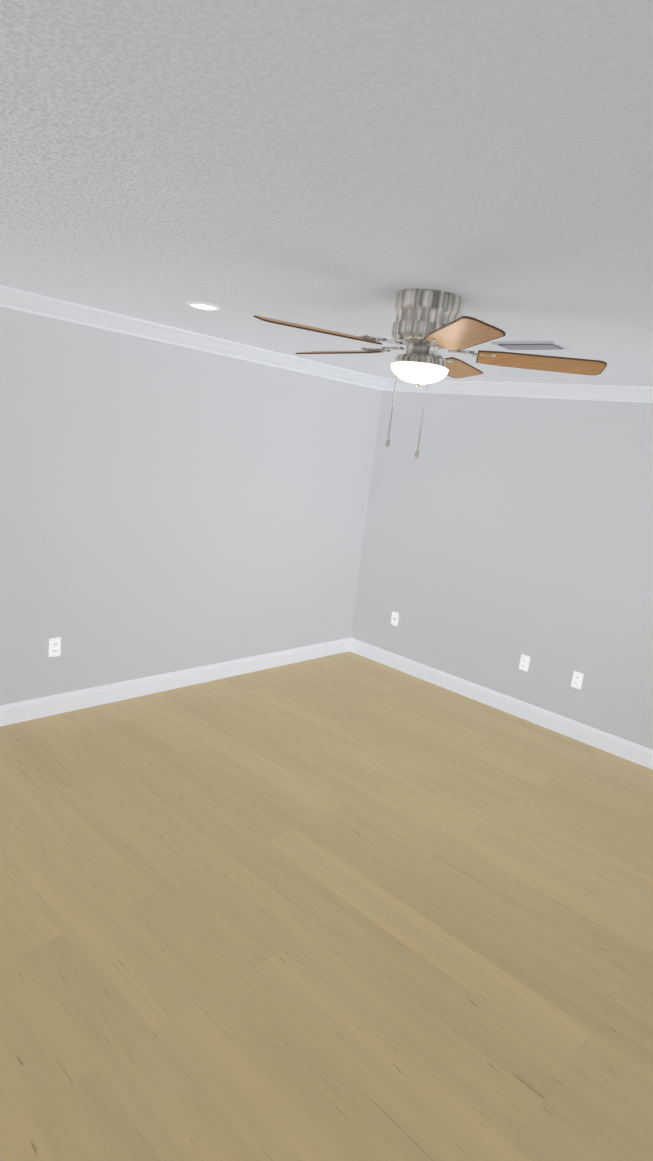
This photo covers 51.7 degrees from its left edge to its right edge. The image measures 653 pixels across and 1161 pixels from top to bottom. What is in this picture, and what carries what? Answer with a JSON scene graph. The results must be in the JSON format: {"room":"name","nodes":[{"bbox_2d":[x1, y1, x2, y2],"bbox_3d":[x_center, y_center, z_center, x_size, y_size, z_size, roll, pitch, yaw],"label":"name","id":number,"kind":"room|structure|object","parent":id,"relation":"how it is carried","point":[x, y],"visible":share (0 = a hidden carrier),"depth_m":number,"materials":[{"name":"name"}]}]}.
{"room":"empty room","nodes":[
{"label":"empty room","id":0,"kind":"room"},
{"bbox_2d":[0,307,382,705],"bbox_3d":[-0.852,-0.437,4.839,0.120,2.440,3.390,17,15,41],"label":"wall","id":1,"kind":"structure","parent":0,"point":[166,508],"depth_m":4.48,"materials":[{"name":"white paint"}]},
{"bbox_2d":[49,638,60,656],"bbox_3d":[-1.668,0.411,4.137,0.008,0.115,0.072,17,15,41],"label":"electrical outlet","id":2,"kind":"object","parent":1,"relation":"attached to","point":[54,646],"visible":1,"depth_m":4.13,"materials":[{"name":"white plastic"}]},
{"bbox_2d":[0,638,351,725],"bbox_3d":[-0.991,0.709,4.968,0.016,0.125,3.506,17,15,41],"label":"baseboard","id":3,"kind":"structure","parent":1,"relation":"attached to","point":[17,712],"depth_m":4.74,"materials":[{"name":"white wood"}]},
{"bbox_2d":[0,285,383,390],"bbox_3d":[-0.750,-1.546,4.422,0.085,0.092,3.485,17,15,41],"label":"crown molding","id":4,"kind":"structure","parent":1,"relation":"attached to","point":[30,302],"depth_m":4.17,"materials":[{"name":"white wood"}]},
{"bbox_2d":[0,651,652,1160],"bbox_3d":[-0.502,1.405,2.326,4.750,0.060,7.040,17,15,41],"label":"floor","id":5,"kind":"structure","parent":0,"point":[348,905],"depth_m":2.64,"materials":[{"name":"brown wood"}]},
{"bbox_2d":[0,0,652,386],"bbox_3d":[-0.211,-1.028,1.827,4.750,0.060,7.040,17,15,41],"label":"ceiling","id":6,"kind":"structure","parent":0,"point":[348,166],"depth_m":1.47,"materials":[{"name":"white paint"}]},
{"bbox_2d":[187,301,220,309],"bbox_3d":[-0.599,-1.336,3.282,0.164,0.010,0.164,17,15,41],"label":"recessed light","id":7,"kind":"object","parent":6,"relation":"in","point":[202,305],"visible":1,"depth_m":3.26,"materials":[{"name":"white"}]},
{"bbox_2d":[254,289,606,458],"bbox_3d":[0.326,-0.790,2.645,1.261,0.604,1.308,17,15,41],"label":"ceiling fan","id":8,"kind":"object","parent":6,"relation":"hanging from","point":[427,324],"visible":1,"depth_m":2.49,"materials":[{"name":"brown wood"}]},
{"bbox_2d":[492,341,569,349],"bbox_3d":[0.997,-1.145,3.295,0.330,0.016,0.170,17,15,41],"label":"ceiling vent","id":9,"kind":"object","parent":6,"relation":"in","point":[533,345],"visible":1,"depth_m":3.25,"materials":[{"name":"grey metal"}]},
{"bbox_2d":[351,391,652,749],"bbox_3d":[2.015,-0.043,4.585,4.750,2.440,0.120,17,15,41],"label":"wall","id":10,"kind":"structure","parent":0,"point":[502,534],"depth_m":5.02,"materials":[{"name":"white paint"}]},
{"bbox_2d":[391,612,398,625],"bbox_3d":[0.595,0.336,5.872,0.072,0.115,0.012,17,15,41],"label":"outlet","id":11,"kind":"object","parent":10,"relation":"attached to","point":[394,618],"visible":1,"depth_m":5.87,"materials":[{"name":"white plastic"}]},
{"bbox_2d":[348,638,652,769],"bbox_3d":[1.823,1.085,4.777,4.480,0.125,0.016,17,15,41],"label":"baseboard","id":12,"kind":"structure","parent":10,"relation":"attached to","point":[620,747],"depth_m":5.13,"materials":[{"name":"white wood"}]},
{"bbox_2d":[384,378,652,402],"bbox_3d":[2.045,-1.189,4.310,4.410,0.092,0.085,17,15,41],"label":"crown molding","id":13,"kind":"structure","parent":10,"relation":"attached to","point":[641,394],"depth_m":4.82,"materials":[{"name":"white wood"}]},
{"bbox_2d":[519,654,529,671],"bbox_3d":[1.486,0.619,5.058,0.072,0.115,0.008,17,15,41],"label":"electrical outlet","id":14,"kind":"object","parent":10,"relation":"attached to","point":[524,662],"visible":1,"depth_m":5.05,"materials":[{"name":"white plastic"}]},
{"bbox_2d":[571,671,583,689],"bbox_3d":[1.781,0.710,4.788,0.072,0.115,0.008,17,15,41],"label":"electrical outlet","id":15,"kind":"object","parent":10,"relation":"attached to","point":[577,679],"visible":1,"depth_m":4.79,"materials":[{"name":"white plastic"}]}
]}

